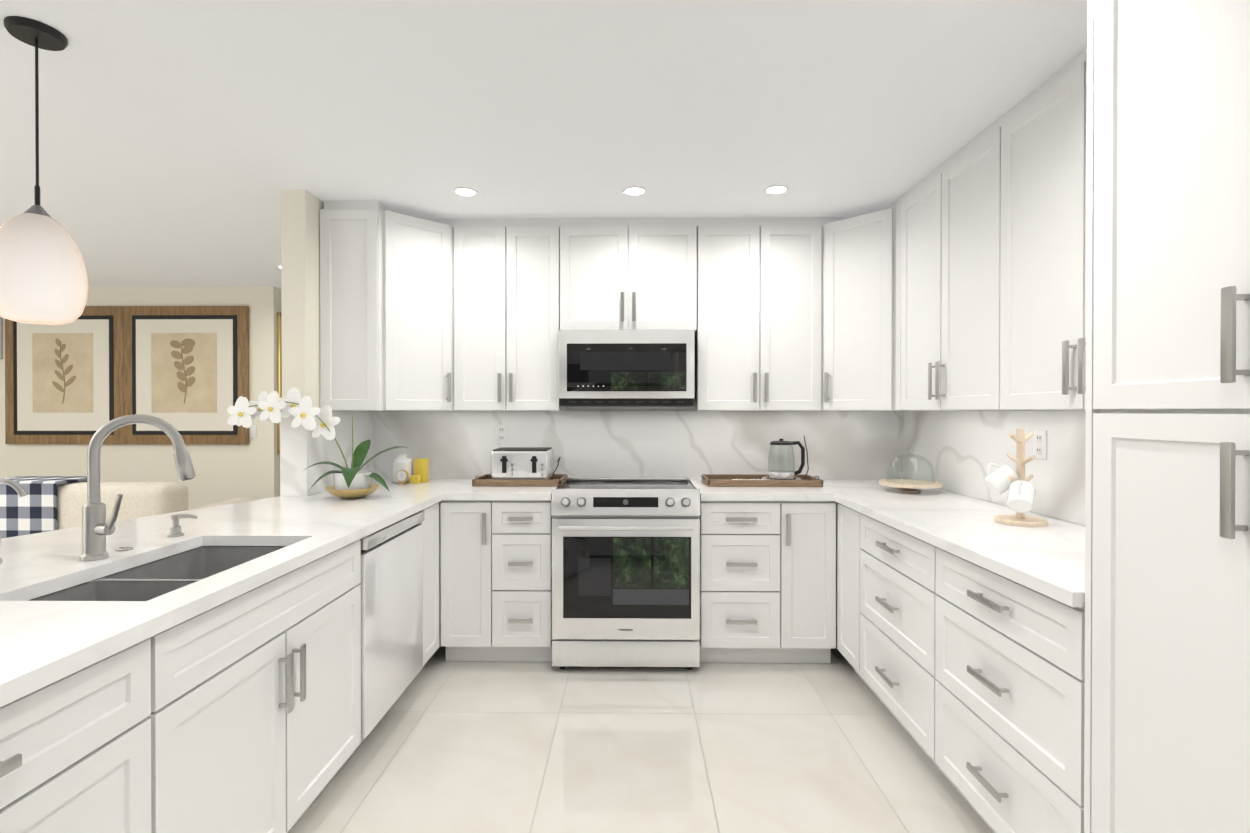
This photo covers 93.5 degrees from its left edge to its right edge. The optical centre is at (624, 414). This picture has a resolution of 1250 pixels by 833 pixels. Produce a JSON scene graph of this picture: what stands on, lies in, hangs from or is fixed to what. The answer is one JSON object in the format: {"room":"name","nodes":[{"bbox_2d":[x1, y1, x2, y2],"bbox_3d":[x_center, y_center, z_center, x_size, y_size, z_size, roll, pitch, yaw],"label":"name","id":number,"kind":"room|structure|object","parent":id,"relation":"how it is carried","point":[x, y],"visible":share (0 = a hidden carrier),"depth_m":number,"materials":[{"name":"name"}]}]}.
{"room":"kitchen","nodes":[
{"label":"kitchen","id":0,"kind":"room"},
{"bbox_2d":[0,286,281,508],"bbox_3d":[-5.539,0.089,5.292,4.865,2.440,0.120,0,0,1],"label":"wall","id":1,"kind":"structure","parent":0,"point":[225,472],"depth_m":5.21,"materials":[{"name":"white paint"}]},
{"bbox_2d":[0,317,2,358],"bbox_3d":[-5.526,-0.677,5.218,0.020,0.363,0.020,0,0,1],"label":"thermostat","id":2,"kind":"object","parent":1,"relation":"attached to","point":[1,337],"visible":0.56,"depth_m":5.21,"materials":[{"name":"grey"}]},
{"bbox_2d":[5,306,123,443],"bbox_3d":[-4.953,-0.346,5.196,1.060,1.220,0.051,0,0,1],"label":"picture","id":3,"kind":"object","parent":1,"relation":"attached to","point":[64,383],"visible":0.94,"depth_m":5.18,"materials":[{"name":"beige paper"}]},
{"bbox_2d":[123,306,248,443],"bbox_3d":[-3.873,-0.346,5.182,1.100,1.220,0.051,0,0,1],"label":"picture","id":4,"kind":"object","parent":1,"relation":"attached to","point":[186,372],"visible":1,"depth_m":5.16,"materials":[{"name":"beige paper"}]},
{"bbox_2d":[249,425,255,437],"bbox_3d":[-3.298,0.152,5.199,0.070,0.115,0.008,0,0,1],"label":"light switch","id":5,"kind":"object","parent":1,"relation":"attached to","point":[252,431],"visible":0.88,"depth_m":5.20,"materials":[{"name":"white plastic"}]},
{"bbox_2d":[281,189,325,495],"bbox_3d":[-1.647,0.099,3.306,0.120,2.440,0.750,0,0,1],"label":"wall","id":6,"kind":"structure","parent":0,"point":[300,256],"depth_m":2.93,"materials":[{"name":"white paint"}]},
{"bbox_2d":[300,411,375,495],"bbox_3d":[-1.580,0.204,3.284,0.012,0.449,0.733,0,0,1],"label":"backsplash","id":7,"kind":"structure","parent":6,"relation":"attached to","point":[317,449],"depth_m":3.19,"materials":[{"name":"white stone"}]},
{"bbox_2d":[0,0,1086,288],"bbox_3d":[-2.906,-1.168,2.661,10.200,0.100,10.500,0,0,1],"label":"ceiling","id":8,"kind":"structure","parent":0,"point":[184,142],"depth_m":2.14,"materials":[{"name":"white paint"}]},
{"bbox_2d":[0,16,88,324],"bbox_3d":[-1.708,-0.690,1.708,0.218,0.846,0.218,0,0,1],"label":"pendant lamp","id":9,"kind":"object","parent":8,"relation":"hanging from","point":[43,277],"visible":1,"depth_m":1.66,"materials":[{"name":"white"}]},
{"bbox_2d":[453,187,477,196],"bbox_3d":[-0.802,-1.117,2.954,0.124,0.004,0.124,0,0,1],"label":"recessed light","id":10,"kind":"object","parent":8,"relation":"in","point":[465,192],"visible":1,"depth_m":2.95,"materials":[{"name":"white plastic"}]},
{"bbox_2d":[622,186,646,195],"bbox_3d":[0.048,-1.117,2.943,0.124,0.004,0.124,0,0,1],"label":"recessed light","id":11,"kind":"object","parent":8,"relation":"in","point":[634,191],"visible":1,"depth_m":2.94,"materials":[{"name":"white plastic"}]},
{"bbox_2d":[764,185,788,194],"bbox_3d":[0.753,-1.117,2.924,0.124,0.004,0.124,0,0,1],"label":"recessed light","id":12,"kind":"object","parent":8,"relation":"in","point":[776,189],"visible":1,"depth_m":2.92,"materials":[{"name":"white plastic"}]},
{"bbox_2d":[438,406,836,625],"bbox_3d":[0.073,0.097,3.719,3.550,2.440,0.120,0,0,1],"label":"wall","id":13,"kind":"structure","parent":0,"point":[629,408],"depth_m":3.66,"materials":[{"name":"white paint"}]},
{"bbox_2d":[320,200,454,410],"bbox_3d":[-1.279,-0.571,3.361,0.613,1.099,0.619,0,0,1],"label":"upper cabinet","id":14,"kind":"object","parent":13,"relation":"attached to","point":[386,310],"depth_m":3.08,"materials":[{"name":"white paint"}]},
{"bbox_2d":[454,226,565,410],"bbox_3d":[-0.673,-0.547,3.483,0.602,1.050,0.358,0,0,1],"label":"upper cabinet","id":15,"kind":"object","parent":13,"relation":"attached to","point":[506,313],"visible":0.98,"depth_m":3.35,"materials":[{"name":"white paint"}]},
{"bbox_2d":[560,226,696,331],"bbox_3d":[0.020,-0.774,3.473,0.780,0.595,0.358,0,0,1],"label":"upper cabinet","id":16,"kind":"object","parent":13,"relation":"attached to","point":[628,277],"visible":0.98,"depth_m":3.33,"materials":[{"name":"white paint"}]},
{"bbox_2d":[559,330,694,406],"bbox_3d":[0.011,-0.259,3.454,0.754,0.424,0.402,0,0,1],"label":"microwave","id":17,"kind":"object","parent":16,"relation":"attached to","point":[626,368],"visible":1,"depth_m":3.25,"materials":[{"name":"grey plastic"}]},
{"bbox_2d":[376,411,899,480],"bbox_3d":[0.072,0.203,3.651,3.308,0.449,0.014,0,0,1],"label":"backsplash","id":18,"kind":"structure","parent":13,"relation":"attached to","point":[841,445],"depth_m":3.64,"materials":[{"name":"white stone"}]},
{"bbox_2d":[496,425,506,442],"bbox_3d":[-0.768,0.122,3.651,0.072,0.115,0.008,0,0,1],"label":"outlet","id":19,"kind":"object","parent":18,"relation":"attached to","point":[501,433],"visible":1,"depth_m":3.65,"materials":[{"name":"white plastic"}]},
{"bbox_2d":[425,217,851,226],"bbox_3d":[0.076,-1.097,3.498,3.293,0.048,0.302,0,0,1],"label":"trim","id":20,"kind":"structure","parent":13,"relation":"attached to","point":[759,221],"depth_m":3.35,"materials":[{"name":"white paint"}]},
{"bbox_2d":[692,225,821,410],"bbox_3d":[0.763,-0.547,3.465,0.700,1.050,0.358,0,0,1],"label":"upper cabinet","id":21,"kind":"object","parent":13,"relation":"attached to","point":[758,340],"visible":1,"depth_m":3.33,"materials":[{"name":"white paint"}]},
{"bbox_2d":[821,207,898,410],"bbox_3d":[1.415,-0.546,3.331,0.611,1.050,0.607,0,0,1],"label":"upper cabinet","id":22,"kind":"object","parent":13,"relation":"attached to","point":[858,313],"visible":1,"depth_m":3.16,"materials":[{"name":"white paint"}]},
{"bbox_2d":[289,625,991,832],"bbox_3d":[-2.906,1.372,2.674,10.200,0.100,10.500,0,0,1],"label":"floor","id":23,"kind":"structure","parent":0,"point":[445,746],"depth_m":2.26,"materials":[{"name":"tile"}]},
{"bbox_2d":[0,631,163,832],"bbox_3d":[-1.301,0.892,0.854,0.625,0.875,0.742,0,0,1],"label":"base cabinet","id":24,"kind":"object","parent":23,"relation":"on","point":[83,751],"depth_m":1.09,"materials":[{"name":"white paint"}]},
{"bbox_2d":[57,482,257,529],"bbox_3d":[-4.053,0.870,4.046,2.570,0.889,0.980,0,0,1],"label":"sofa","id":25,"kind":"object","parent":23,"relation":"on","point":[142,499],"visible":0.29,"depth_m":3.55,"materials":[{"name":"beige fabric"}]},
{"bbox_2d":[0,476,86,538],"bbox_3d":[-3.678,0.710,3.672,0.530,0.615,0.298,0,0,1],"label":"plaid throw blanket","id":26,"kind":"object","parent":25,"relation":"on","point":[34,510],"visible":0.54,"depth_m":3.52,"materials":[{"name":"fabric"}]},
{"bbox_2d":[164,540,360,832],"bbox_3d":[-1.290,0.888,1.699,0.625,0.875,0.947,0,0,1],"label":"base cabinet","id":27,"kind":"object","parent":23,"relation":"on","point":[240,713],"depth_m":1.61,"materials":[{"name":"white paint"}]},
{"bbox_2d":[0,493,442,706],"bbox_3d":[-1.800,0.431,1.657,1.692,0.035,2.745,0,0,1],"label":"countertop","id":28,"kind":"structure","parent":27,"relation":"on","point":[43,644],"depth_m":1.62,"materials":[{"name":"stone"}]},
{"bbox_2d":[0,478,26,563],"bbox_3d":[-1.496,0.283,1.400,0.138,0.261,0.052,0,0,1],"label":"filtered water faucet","id":29,"kind":"object","parent":28,"relation":"on","point":[19,489],"visible":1,"depth_m":1.40,"materials":[{"name":"silver metal"}]},
{"bbox_2d":[28,575,211,600],"bbox_3d":[-1.251,0.557,1.447,0.388,0.212,0.286,0,0,1],"label":"sink","id":30,"kind":"object","parent":28,"relation":"in","point":[110,587],"depth_m":1.59,"materials":[{"name":"grey metal"}]},
{"bbox_2d":[115,547,132,550],"bbox_3d":[-1.525,0.408,1.789,0.042,0.007,0.042,0,0,1],"label":"air gap cap","id":31,"kind":"object","parent":28,"relation":"on","point":[123,548],"visible":0.98,"depth_m":1.78,"materials":[{"name":"silver metal"}]},
{"bbox_2d":[79,414,195,560],"bbox_3d":[-1.435,0.206,1.735,0.228,0.412,0.175,0,0,1],"label":"gooseneck pull-down faucet","id":32,"kind":"object","parent":28,"relation":"on","point":[96,528],"visible":1,"depth_m":1.67,"materials":[{"name":"silver metal"}]},
{"bbox_2d":[167,514,197,536],"bbox_3d":[-1.500,0.374,1.988,0.084,0.073,0.044,0,0,1],"label":"soap dispenser pump","id":33,"kind":"object","parent":28,"relation":"on","point":[175,529],"visible":1,"depth_m":1.98,"materials":[{"name":"silver metal"}]},
{"bbox_2d":[111,546,285,574],"bbox_3d":[-1.247,0.555,1.802,0.388,0.212,0.391,0,0,1],"label":"sink","id":34,"kind":"object","parent":28,"relation":"in","point":[203,560],"depth_m":2.00,"materials":[{"name":"grey metal"}]},
{"bbox_2d":[227,388,407,498],"bbox_3d":[-1.477,0.139,2.847,0.812,0.534,0.384,0,0,1],"label":"orchid","id":35,"kind":"object","parent":28,"relation":"on","point":[354,481],"visible":1,"depth_m":2.78,"materials":[{"name":"white plant"}]},
{"bbox_2d":[338,511,424,770],"bbox_3d":[-1.270,0.887,2.478,0.645,0.871,0.602,0,0,1],"label":"dishwasher","id":36,"kind":"object","parent":23,"relation":"on","point":[391,583],"visible":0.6,"depth_m":2.39,"materials":[{"name":"grey metal"}]},
{"bbox_2d":[409,503,438,684],"bbox_3d":[-1.275,0.882,2.916,0.625,0.875,0.265,0,0,1],"label":"base cabinet","id":37,"kind":"object","parent":23,"relation":"on","point":[430,526],"depth_m":2.93,"materials":[{"name":"white paint"}]},
{"bbox_2d":[440,500,552,661],"bbox_3d":[-0.666,0.880,3.332,0.578,0.875,0.650,0,0,1],"label":"base cabinet","id":38,"kind":"object","parent":23,"relation":"on","point":[496,577],"visible":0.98,"depth_m":3.05,"materials":[{"name":"white paint"}]},
{"bbox_2d":[322,479,558,499],"bbox_3d":[-0.974,0.422,3.339,1.196,0.035,0.640,0,0,1],"label":"countertop","id":39,"kind":"structure","parent":38,"relation":"on","point":[457,489],"depth_m":3.13,"materials":[{"name":"stone"}]},
{"bbox_2d":[472,474,567,486],"bbox_3d":[-0.605,0.380,3.439,0.548,0.046,0.300,0,0,1],"label":"wood tray","id":40,"kind":"object","parent":39,"relation":"on","point":[558,480],"visible":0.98,"depth_m":3.29,"materials":[{"name":"brown wood"}]},
{"bbox_2d":[491,447,559,479],"bbox_3d":[-0.576,0.295,3.445,0.368,0.190,0.290,0,0,1],"label":"toaster","id":41,"kind":"object","parent":40,"relation":"on","point":[522,463],"visible":0.88,"depth_m":3.32,"materials":[{"name":"silver metal"}]},
{"bbox_2d":[551,477,699,669],"bbox_3d":[0.008,0.849,3.284,0.756,0.938,0.723,0,0,1],"label":"range","id":42,"kind":"object","parent":23,"relation":"on","point":[625,571],"visible":0.98,"depth_m":2.98,"materials":[{"name":"silver metal"}]},
{"bbox_2d":[699,500,835,662],"bbox_3d":[0.742,0.880,3.313,0.698,0.875,0.650,0,0,1],"label":"base cabinet","id":43,"kind":"object","parent":23,"relation":"on","point":[767,581],"visible":0.98,"depth_m":3.03,"materials":[{"name":"white paint"}]},
{"bbox_2d":[689,479,956,500],"bbox_3d":[1.050,0.422,3.313,1.316,0.035,0.640,0,0,1],"label":"countertop","id":44,"kind":"structure","parent":43,"relation":"on","point":[828,490],"depth_m":3.09,"materials":[{"name":"stone"}]},
{"bbox_2d":[701,474,822,486],"bbox_3d":[0.784,0.380,3.421,0.688,0.046,0.300,0,0,1],"label":"wood tray","id":45,"kind":"object","parent":44,"relation":"on","point":[717,480],"visible":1,"depth_m":3.27,"materials":[{"name":"brown wood"}]},
{"bbox_2d":[732,476,800,479],"bbox_3d":[0.818,0.379,3.420,0.406,0.022,0.222,0,0,1],"label":"decor","id":46,"kind":"object","parent":45,"relation":"on","point":[765,478],"visible":0.31,"depth_m":3.38,"materials":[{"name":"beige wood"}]},
{"bbox_2d":[767,436,808,479],"bbox_3d":[0.961,0.259,3.444,0.273,0.261,0.223,0,0,1],"label":"electric kettle","id":47,"kind":"object","parent":45,"relation":"on","point":[780,474],"visible":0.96,"depth_m":3.41,"materials":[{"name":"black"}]},
{"bbox_2d":[879,448,941,492],"bbox_3d":[1.500,0.290,3.091,0.300,0.230,0.300,0,0,1],"label":"stand","id":48,"kind":"object","parent":44,"relation":"on","point":[908,485],"visible":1,"depth_m":3.06,"materials":[{"name":"brown wood"}]},
{"bbox_2d":[837,503,856,672],"bbox_3d":[1.394,0.883,2.863,0.614,0.876,0.301,0,0,1],"label":"base cabinet","id":49,"kind":"object","parent":23,"relation":"on","point":[846,517],"depth_m":2.89,"materials":[{"name":"white paint"}]},
{"bbox_2d":[834,494,1084,606],"bbox_3d":[1.373,0.428,2.177,0.640,0.035,1.623,0,0,1],"label":"countertop","id":50,"kind":"structure","parent":49,"relation":"on","point":[1049,560],"depth_m":2.00,"materials":[{"name":"stone"}]},
{"bbox_2d":[984,429,1047,526],"bbox_3d":[1.484,0.232,2.211,0.200,0.355,0.199,0,0,1],"label":"mug tree","id":51,"kind":"object","parent":50,"relation":"on","point":[1019,487],"visible":1,"depth_m":2.21,"materials":[{"name":"brown wood"}]},
{"bbox_2d":[857,512,928,757],"bbox_3d":[1.388,0.885,2.375,0.614,0.876,0.675,0,0,1],"label":"base cabinet","id":52,"kind":"object","parent":23,"relation":"on","point":[893,564],"depth_m":2.35,"materials":[{"name":"white paint"}]},
{"bbox_2d":[929,544,1084,832],"bbox_3d":[1.379,0.888,1.703,0.614,0.876,0.670,0,0,1],"label":"base cabinet","id":53,"kind":"object","parent":23,"relation":"on","point":[971,675],"depth_m":1.65,"materials":[{"name":"white paint"}]},
{"bbox_2d":[1084,0,1249,832],"bbox_3d":[1.359,0.135,0.980,0.662,2.389,0.757,0,0,1],"label":"pantry cabinet","id":54,"kind":"object","parent":23,"relation":"on","point":[1167,616],"visible":1,"depth_m":1.16,"materials":[{"name":"white paint"}]},
{"bbox_2d":[937,410,1084,525],"bbox_3d":[1.746,0.113,0.497,0.120,2.440,6.280,0,0,1],"label":"wall","id":55,"kind":"structure","parent":0,"point":[1020,410],"depth_m":2.54,"materials":[{"name":"white paint"}]},
{"bbox_2d":[896,133,991,410],"bbox_3d":[1.543,-0.543,2.595,0.309,1.050,0.858,0,0,1],"label":"upper cabinet","id":56,"kind":"object","parent":55,"relation":"attached to","point":[991,271],"depth_m":2.53,"materials":[{"name":"white paint"}]},
{"bbox_2d":[886,49,1086,208],"bbox_3d":[1.554,-1.089,1.958,0.297,0.048,2.730,0,0,1],"label":"trim","id":57,"kind":"structure","parent":55,"relation":"attached to","point":[1070,66],"depth_m":2.20,"materials":[{"name":"white paint"}]},
{"bbox_2d":[900,410,1085,524],"bbox_3d":[1.705,0.208,2.483,0.013,0.449,2.250,0,0,1],"label":"backsplash","id":58,"kind":"structure","parent":55,"relation":"attached to","point":[960,451],"depth_m":2.69,"materials":[{"name":"white stone"}]},
{"bbox_2d":[1034,430,1046,458],"bbox_3d":[1.692,0.123,2.398,0.008,0.115,0.072,0,0,1],"label":"outlet","id":59,"kind":"object","parent":58,"relation":"attached to","point":[1040,444],"visible":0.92,"depth_m":2.39,"materials":[{"name":"white plastic"}]},
{"bbox_2d":[992,60,1086,409],"bbox_3d":[1.532,-0.538,1.761,0.309,1.050,0.810,0,0,1],"label":"upper cabinet","id":60,"kind":"object","parent":55,"relation":"attached to","point":[1039,155],"depth_m":1.95,"materials":[{"name":"white paint"}]},
{"bbox_3d":[-3.149,0.082,6.621,0.120,2.440,2.600,0,0,1],"label":"wall","id":61,"kind":"structure","parent":0,"visible":0},
{"bbox_2d":[277,312,281,452],"bbox_3d":[-3.087,-0.283,5.591,0.030,1.260,0.695,0,0,1],"label":"mirror","id":62,"kind":"object","parent":61,"relation":"attached to","point":[279,352],"visible":0.19,"depth_m":5.25,"materials":[{"name":"gold metal"}]}
]}

